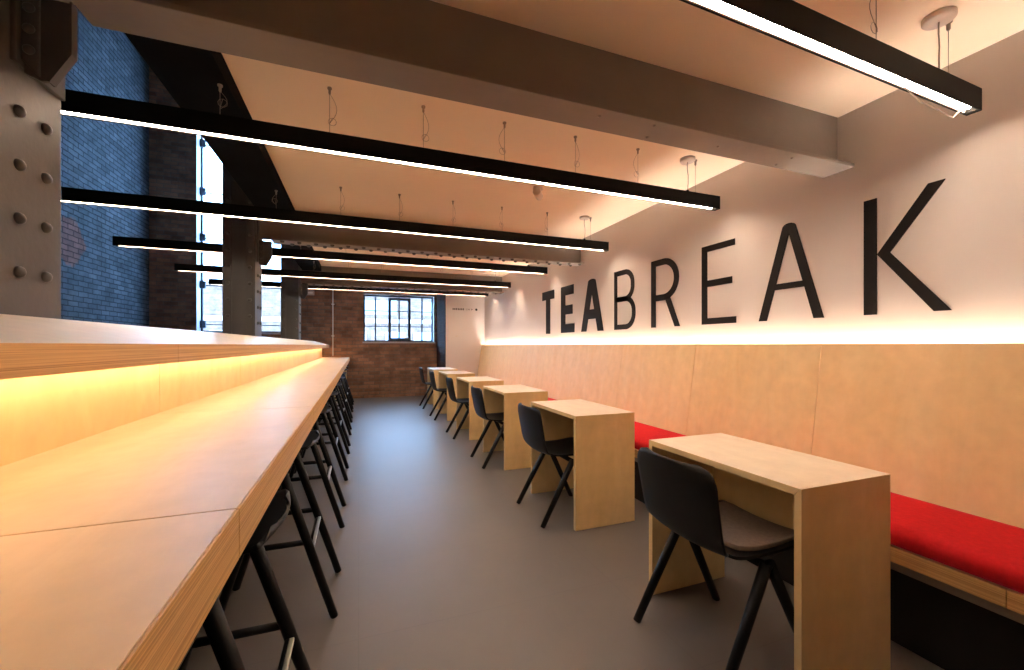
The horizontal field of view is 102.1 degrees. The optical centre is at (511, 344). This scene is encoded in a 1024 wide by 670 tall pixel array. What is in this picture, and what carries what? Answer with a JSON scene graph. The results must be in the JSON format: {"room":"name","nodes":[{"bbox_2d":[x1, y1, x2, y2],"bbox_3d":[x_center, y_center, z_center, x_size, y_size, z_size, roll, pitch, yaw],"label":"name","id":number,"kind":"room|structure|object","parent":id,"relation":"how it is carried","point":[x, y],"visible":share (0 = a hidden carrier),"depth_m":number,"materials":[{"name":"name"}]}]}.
{"room":"eatery","nodes":[
{"label":"eatery","id":0,"kind":"room"},
{"bbox_2d":[61,5,148,326],"bbox_3d":[-5.007,-2.400,2.143,0.300,7.200,13.100,0,0,-20],"label":"wall","id":1,"kind":"structure","parent":0,"point":[102,282],"depth_m":6.58,"materials":[{"name":"blue brick"}]},
{"bbox_2d":[149,67,436,397],"bbox_3d":[-3.960,-2.400,9.314,6.650,7.200,0.320,0,0,-20],"label":"wall","id":2,"kind":"structure","parent":0,"point":[374,370],"depth_m":8.26,"materials":[{"name":"red brick"}]},
{"bbox_2d":[196,135,200,330],"bbox_3d":[-6.348,-2.705,8.386,0.006,4.890,0.231,0,0,-20],"label":"trim","id":3,"kind":"structure","parent":2,"relation":"attached to","point":[198,137],"depth_m":8.37,"materials":[{"name":"grey"}]},
{"bbox_2d":[200,136,280,333],"bbox_3d":[-5.516,-2.688,8.706,1.790,4.925,0.320,0,0,-20],"label":"window","id":4,"kind":"structure","parent":2,"relation":"in","point":[211,166],"depth_m":8.60,"materials":[{"name":"blue"}]},
{"bbox_2d":[331,290,333,355],"bbox_3d":[-3.950,-0.545,9.129,0.060,1.570,0.034,0,0,-20],"label":"conduit","id":5,"kind":"object","parent":2,"relation":"attached to","point":[332,304],"visible":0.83,"depth_m":9.12,"materials":[{"name":"white plastic"}]},
{"bbox_2d":[363,295,434,342],"bbox_3d":[-2.647,-0.600,9.737,1.634,1.120,0.260,0,0,-20],"label":"window","id":6,"kind":"structure","parent":2,"relation":"in","point":[386,319],"depth_m":9.80,"materials":[{"name":"blue"}]},
{"bbox_2d":[433,297,433,341],"bbox_3d":[-1.898,-0.618,10.000,0.006,1.085,0.164,0,0,-20],"label":"trim","id":7,"kind":"structure","parent":2,"relation":"attached to","point":[433,297],"depth_m":9.97,"materials":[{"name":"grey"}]},
{"bbox_2d":[437,294,445,366],"bbox_3d":[-1.622,-0.070,9.464,0.012,2.540,1.025,0,0,-20],"label":"wall","id":8,"kind":"structure","parent":0,"point":[441,298],"depth_m":9.38,"materials":[{"name":"paint"}]},
{"bbox_2d":[446,295,484,376],"bbox_3d":[-1.047,-0.070,9.189,0.875,2.540,0.120,0,0,-20],"label":"wall","id":9,"kind":"structure","parent":0,"point":[463,351],"depth_m":9.13,"materials":[{"name":"white paint"}]},
{"bbox_2d":[186,396,943,669],"bbox_3d":[-1.890,1.250,3.299,6.950,0.100,13.100,0,0,-20],"label":"floor","id":10,"kind":"structure","parent":0,"point":[441,564],"depth_m":2.06,"materials":[{"name":"grey concrete"}]},
{"bbox_2d":[0,0,77,318],"bbox_3d":[-1.492,-2.400,1.193,0.382,7.200,0.306,0,0,-20],"label":"steel column","id":11,"kind":"structure","parent":10,"relation":"on","point":[39,38],"depth_m":1.21,"materials":[{"name":"grey metal"}]},
{"bbox_2d":[0,314,349,669],"bbox_3d":[-1.956,0.558,3.706,0.720,1.284,11.550,0,0,-20],"label":"countertop","id":12,"kind":"structure","parent":10,"relation":"on","point":[139,465],"depth_m":0.83,"materials":[{"name":"brown wood"}]},
{"bbox_2d":[177,489,310,669],"bbox_3d":[-0.743,0.820,1.047,0.496,0.771,0.423,0,0,-20],"label":"counter stool","id":13,"kind":"object","parent":10,"relation":"on","point":[220,636],"visible":0.39,"depth_m":1.17,"materials":[{"name":"black wood"}]},
{"bbox_2d":[222,164,271,336],"bbox_3d":[-2.535,-2.400,4.005,0.382,7.200,0.306,0,0,-20],"label":"steel column","id":14,"kind":"structure","parent":10,"relation":"on","point":[244,255],"depth_m":3.87,"materials":[{"name":"grey metal"}]},
{"bbox_2d":[219,430,341,618],"bbox_3d":[-1.071,0.820,1.933,0.496,0.771,0.423,0,0,-20],"label":"counter stool","id":15,"kind":"object","parent":10,"relation":"on","point":[234,582],"visible":0.44,"depth_m":1.81,"materials":[{"name":"black wood"}]},
{"bbox_2d":[281,244,307,339],"bbox_3d":[-3.596,-2.400,6.865,0.382,7.200,0.306,0,0,-20],"label":"steel column","id":16,"kind":"structure","parent":10,"relation":"on","point":[293,290],"depth_m":6.74,"materials":[{"name":"grey metal"}]},
{"bbox_2d":[277,405,345,527],"bbox_3d":[-1.403,0.820,2.829,0.496,0.771,0.423,0,0,-20],"label":"counter stool","id":17,"kind":"object","parent":10,"relation":"on","point":[324,476],"visible":0.4,"depth_m":2.71,"materials":[{"name":"black wood"}]},
{"bbox_2d":[289,391,348,480],"bbox_3d":[-1.753,0.820,3.771,0.496,0.771,0.423,0,0,-20],"label":"counter stool","id":18,"kind":"object","parent":10,"relation":"on","point":[335,442],"visible":0.56,"depth_m":3.65,"materials":[{"name":"black wood"}]},
{"bbox_2d":[301,382,350,457],"bbox_3d":[-2.085,0.820,4.666,0.496,0.771,0.423,0,0,-20],"label":"counter stool","id":19,"kind":"object","parent":10,"relation":"on","point":[332,401],"visible":0.44,"depth_m":4.54,"materials":[{"name":"black wood"}]},
{"bbox_2d":[317,376,351,434],"bbox_3d":[-2.439,0.820,5.623,0.496,0.771,0.423,0,0,-20],"label":"counter stool","id":20,"kind":"object","parent":10,"relation":"on","point":[340,405],"visible":0.4,"depth_m":5.50,"materials":[{"name":"black wood"}]},
{"bbox_2d":[319,372,352,422],"bbox_3d":[-2.773,0.820,6.523,0.496,0.771,0.423,0,0,-20],"label":"counter stool","id":21,"kind":"object","parent":10,"relation":"on","point":[340,387],"visible":0.38,"depth_m":6.40,"materials":[{"name":"black wood"}]},
{"bbox_2d":[327,369,353,411],"bbox_3d":[-3.138,0.820,7.507,0.496,0.771,0.423,0,0,-20],"label":"counter stool","id":22,"kind":"object","parent":10,"relation":"on","point":[342,380],"visible":0.42,"depth_m":7.38,"materials":[{"name":"black wood"}]},
{"bbox_2d":[333,366,353,404],"bbox_3d":[-3.475,0.820,8.417,0.496,0.771,0.423,0,0,-20],"label":"counter stool","id":23,"kind":"object","parent":10,"relation":"on","point":[345,379],"visible":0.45,"depth_m":8.29,"materials":[{"name":"black wood"}]},
{"bbox_2d":[419,367,432,408],"bbox_3d":[-1.528,0.816,8.056,0.549,0.783,0.477,0,0,-20],"label":"chair","id":24,"kind":"object","parent":10,"relation":"on","point":[420,368],"visible":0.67,"depth_m":7.87,"materials":[{"name":"black plastic"}]},
{"bbox_2d":[429,371,446,419],"bbox_3d":[-1.092,0.816,6.880,0.549,0.783,0.477,0,0,-20],"label":"chair","id":25,"kind":"object","parent":10,"relation":"on","point":[431,373],"visible":0.73,"depth_m":6.71,"materials":[{"name":"black plastic"}]},
{"bbox_2d":[427,367,457,408],"bbox_3d":[-1.371,0.829,8.112,0.455,0.742,0.735,0,0,-20],"label":"desk","id":26,"kind":"object","parent":10,"relation":"on","point":[434,397],"visible":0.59,"depth_m":7.77,"materials":[{"name":"brown wood"}]},
{"bbox_2d":[439,371,474,420],"bbox_3d":[-0.936,0.829,6.940,0.455,0.742,0.735,0,0,-20],"label":"desk","id":27,"kind":"object","parent":10,"relation":"on","point":[449,407],"visible":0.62,"depth_m":6.65,"materials":[{"name":"brown wood"}]},
{"bbox_2d":[446,377,468,438],"bbox_3d":[-0.603,0.816,5.562,0.549,0.783,0.477,0,0,-20],"label":"chair","id":28,"kind":"object","parent":10,"relation":"on","point":[449,381],"visible":0.66,"depth_m":5.41,"materials":[{"name":"black plastic"}]},
{"bbox_2d":[456,376,503,439],"bbox_3d":[-0.449,0.829,5.624,0.455,0.742,0.735,0,0,-20],"label":"desk","id":29,"kind":"object","parent":10,"relation":"on","point":[473,422],"visible":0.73,"depth_m":5.34,"materials":[{"name":"brown wood"}]},
{"bbox_2d":[470,385,503,468],"bbox_3d":[-0.139,0.816,4.311,0.549,0.783,0.477,0,0,-20],"label":"chair","id":30,"kind":"object","parent":10,"relation":"on","point":[477,395],"visible":0.75,"depth_m":4.17,"materials":[{"name":"black plastic"}]},
{"bbox_2d":[483,385,547,469],"bbox_3d":[0.015,0.829,4.373,0.455,0.742,0.735,0,0,-20],"label":"desk","id":31,"kind":"object","parent":10,"relation":"on","point":[506,399],"visible":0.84,"depth_m":4.03,"materials":[{"name":"brown wood"}]},
{"bbox_2d":[516,403,573,527],"bbox_3d":[0.342,0.816,3.012,0.549,0.783,0.477,0,0,-20],"label":"chair","id":32,"kind":"object","parent":10,"relation":"on","point":[530,418],"visible":0.82,"depth_m":2.90,"materials":[{"name":"black plastic"}]},
{"bbox_2d":[531,399,634,530],"bbox_3d":[0.493,0.829,3.083,0.455,0.742,0.735,0,0,-20],"label":"desk","id":33,"kind":"object","parent":10,"relation":"on","point":[601,477],"visible":0.98,"depth_m":2.77,"materials":[{"name":"brown wood"}]},
{"bbox_2d":[633,447,793,669],"bbox_3d":[0.839,0.816,1.674,0.549,0.783,0.477,0,0,-20],"label":"chair","id":34,"kind":"object","parent":10,"relation":"on","point":[683,497],"visible":0.94,"depth_m":1.53,"materials":[{"name":"black plastic"}]},
{"bbox_2d":[477,343,1023,669],"bbox_3d":[1.012,0.597,3.884,0.669,1.207,11.180,0,0,-20],"label":"bench","id":35,"kind":"object","parent":10,"relation":"on","point":[945,421],"visible":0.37,"depth_m":2.06,"materials":[{"name":"birch wood"},{"name":"red upholstery fabric"}]},
{"bbox_2d":[548,397,1023,593],"bbox_3d":[0.926,0.750,3.842,0.480,0.081,11.140,0,0,-20],"label":"seat cushion","id":36,"kind":"object","parent":35,"relation":"on","point":[987,549],"visible":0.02,"depth_m":1.56,"materials":[{"name":"red fabric"}]},
{"bbox_2d":[649,433,889,669],"bbox_3d":[1.003,0.829,1.735,0.455,0.742,0.735,0,0,-20],"label":"desk","id":37,"kind":"object","parent":10,"relation":"on","point":[838,513],"visible":0.78,"depth_m":1.43,"materials":[{"name":"brown wood"}]},
{"bbox_2d":[222,0,1023,276],"bbox_3d":[-0.183,-1.440,3.745,3.440,0.200,12.750,0,0,-20],"label":"ceiling","id":38,"kind":"structure","parent":0,"point":[676,35],"depth_m":2.37,"materials":[{"name":"paint"}]},
{"bbox_2d":[112,236,221,252],"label":"pendant lamp","id":39,"kind":"object","parent":38,"relation":"hanging from","point":[119,241],"depth_m":4.32,"materials":[{"name":"black metal"}]},
{"bbox_2d":[208,278,221,284],"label":"pendant lamp","id":40,"kind":"object","parent":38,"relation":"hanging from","point":[210,281],"depth_m":6.85,"materials":[{"name":"black metal"}]},
{"bbox_2d":[125,33,320,270],"bbox_3d":[-1.963,-1.390,3.181,0.290,0.280,12.530,0,0,-20],"label":"girder","id":41,"kind":"object","parent":38,"relation":"attached to","point":[191,76],"visible":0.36,"depth_m":2.13,"materials":[{"name":"metal"}]},
{"bbox_2d":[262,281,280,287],"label":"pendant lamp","id":42,"kind":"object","parent":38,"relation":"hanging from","point":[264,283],"depth_m":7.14,"materials":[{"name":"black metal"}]},
{"bbox_2d":[61,187,608,251],"bbox_3d":[-1.237,-1.171,3.594,4.820,0.337,0.103,0,0,-20],"label":"pendant lamp","id":43,"kind":"object","parent":38,"relation":"hanging from","point":[68,195],"visible":1,"depth_m":3.42,"materials":[{"name":"black metal"}]},
{"bbox_2d":[174,261,510,287],"bbox_3d":[-2.285,-1.171,6.421,4.820,0.337,0.103,0,0,-20],"label":"pendant lamp","id":44,"kind":"object","parent":38,"relation":"hanging from","point":[177,267],"visible":0.77,"depth_m":6.35,"materials":[{"name":"black metal"}]},
{"bbox_2d":[61,83,719,210],"bbox_3d":[-0.733,-1.171,2.237,4.820,0.337,0.103,0,0,-20],"label":"pendant lamp","id":45,"kind":"object","parent":38,"relation":"hanging from","point":[79,104],"visible":1,"depth_m":2.18,"materials":[{"name":"black metal"}]},
{"bbox_2d":[77,113,350,154],"bbox_3d":[-1.375,-1.018,1.998,1.122,0.021,0.020,0,0,-20],"label":"diffuser","id":46,"kind":"object","parent":45,"relation":"attached to","point":[147,120],"depth_m":1.98,"materials":[{"name":"beige plastic"}]},
{"bbox_2d":[355,155,540,182],"bbox_3d":[-0.321,-1.018,2.389,1.112,0.021,0.020,0,0,-20],"label":"diffuser","id":47,"kind":"object","parent":45,"relation":"attached to","point":[407,160],"depth_m":2.38,"materials":[{"name":"beige plastic"}]},
{"bbox_2d":[545,183,647,198],"bbox_3d":[0.587,-1.018,2.725,0.807,0.021,0.020,0,0,-20],"label":"diffuser","id":48,"kind":"object","parent":45,"relation":"attached to","point":[597,188],"depth_m":2.72,"materials":[{"name":"beige plastic"}]},
{"bbox_2d":[652,199,708,207],"bbox_3d":[1.227,-1.018,2.962,0.542,0.021,0.020,0,0,-20],"label":"diffuser","id":49,"kind":"object","parent":45,"relation":"attached to","point":[694,203],"depth_m":2.96,"materials":[{"name":"beige plastic"}]},
{"bbox_2d":[301,266,503,293],"bbox_3d":[-1.855,-1.167,7.514,3.550,0.344,0.170,0,0,-20],"label":"steel beam","id":50,"kind":"structure","parent":38,"relation":"attached to","point":[310,281],"depth_m":7.46,"materials":[{"name":"grey metal"}]},
{"bbox_2d":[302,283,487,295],"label":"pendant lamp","id":51,"kind":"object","parent":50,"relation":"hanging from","point":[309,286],"depth_m":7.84,"materials":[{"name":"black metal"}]},
{"bbox_2d":[259,220,583,266],"bbox_3d":[-0.788,-1.167,4.635,3.550,0.344,0.170,0,0,-20],"label":"steel beam","id":52,"kind":"structure","parent":38,"relation":"attached to","point":[292,234],"depth_m":4.52,"materials":[{"name":"grey metal"}]},
{"bbox_2d":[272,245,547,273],"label":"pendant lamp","id":53,"kind":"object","parent":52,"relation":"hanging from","point":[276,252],"depth_m":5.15,"materials":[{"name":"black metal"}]},
{"bbox_2d":[55,0,854,177],"bbox_3d":[0.257,-1.173,1.818,3.550,0.332,0.170,0,0,-20],"label":"steel beam","id":54,"kind":"structure","parent":38,"relation":"attached to","point":[424,47],"depth_m":1.69,"materials":[{"name":"grey paint"}]},
{"bbox_2d":[533,185,542,200],"bbox_3d":[0.221,-1.293,3.514,0.089,0.093,0.146,0,0,16],"label":"ceiling spotlight","id":55,"kind":"object","parent":38,"relation":"attached to","point":[537,189],"visible":1,"depth_m":3.47,"materials":[{"name":"beige plastic"}]},
{"bbox_2d":[680,0,981,117],"bbox_3d":[0.814,-1.135,1.312,2.560,0.410,0.103,0,0,-22],"label":"pendant lamp","id":56,"kind":"object","parent":38,"relation":"hanging from","point":[790,22],"visible":1,"depth_m":1.46,"materials":[{"name":"black metal"}]},
{"bbox_2d":[701,0,739,13],"bbox_3d":[0.175,-1.018,1.052,1.112,0.021,0.020,0,0,-22],"label":"diffuser","id":57,"kind":"object","parent":56,"relation":"attached to","point":[712,6],"depth_m":1.23,"materials":[{"name":"beige plastic"}]},
{"bbox_2d":[739,10,895,78],"bbox_3d":[1.072,-1.018,1.415,0.807,0.021,0.020,0,0,-22],"label":"diffuser","id":58,"kind":"object","parent":56,"relation":"attached to","point":[778,25],"depth_m":1.39,"materials":[{"name":"beige plastic"}]},
{"bbox_2d":[893,76,970,109],"bbox_3d":[1.704,-1.018,1.671,0.542,0.021,0.020,0,0,-22],"label":"diffuser","id":59,"kind":"object","parent":56,"relation":"attached to","point":[930,89],"depth_m":1.66,"materials":[{"name":"beige plastic"}]},
{"bbox_2d":[485,30,1023,344],"bbox_3d":[1.497,-0.070,3.872,0.200,2.540,11.820,0,0,-20],"label":"wall","id":60,"kind":"structure","parent":0,"point":[966,245],"depth_m":2.40,"materials":[{"name":"white paint"}]},
{"bbox_2d":[542,290,553,333],"bbox_3d":[0.537,-0.483,6.162,0.008,0.634,0.409,0,0,-20],"label":"letter","id":61,"kind":"object","parent":60,"relation":"attached to","point":[548,295],"depth_m":6.14,"materials":[{"name":"black plastic"}]},
{"bbox_2d":[561,284,574,332],"bbox_3d":[0.749,-0.483,5.589,0.008,0.634,0.380,0,0,-20],"label":"letter","id":62,"kind":"object","parent":60,"relation":"attached to","point":[567,290],"depth_m":5.61,"materials":[{"name":"black plastic"}]},
{"bbox_2d":[581,279,603,331],"bbox_3d":[0.965,-0.483,5.007,0.008,0.634,0.506,0,0,-20],"label":"letter","id":63,"kind":"object","parent":60,"relation":"attached to","point":[595,313],"depth_m":4.99,"materials":[{"name":"black plastic"}]},
{"bbox_2d":[614,269,635,329],"bbox_3d":[1.193,-0.483,4.393,0.008,0.634,0.369,0,0,-20],"label":"letter","id":64,"kind":"object","parent":60,"relation":"attached to","point":[628,272],"depth_m":4.38,"materials":[{"name":"black plastic"}]},
{"bbox_2d":[651,258,679,327],"bbox_3d":[1.408,-0.483,3.813,0.008,0.634,0.377,0,0,-20],"label":"letter","id":65,"kind":"object","parent":60,"relation":"attached to","point":[665,261],"depth_m":3.81,"materials":[{"name":"black plastic"}]},
{"bbox_2d":[702,238,735,324],"bbox_3d":[1.617,-0.483,3.248,0.008,0.634,0.330,0,0,-20],"label":"letter","id":66,"kind":"object","parent":60,"relation":"attached to","point":[706,283],"depth_m":3.32,"materials":[{"name":"black plastic"}]},
{"bbox_2d":[759,223,823,320],"bbox_3d":[1.815,-0.483,2.714,0.008,0.634,0.435,0,0,-20],"label":"letter","id":67,"kind":"object","parent":60,"relation":"attached to","point":[790,230],"depth_m":2.69,"materials":[{"name":"black plastic"}]},
{"bbox_2d":[864,179,950,314],"bbox_3d":[2.028,-0.483,2.140,0.008,0.634,0.365,0,0,-20],"label":"letter","id":68,"kind":"object","parent":60,"relation":"attached to","point":[933,301],"depth_m":2.19,"materials":[{"name":"black plastic"}]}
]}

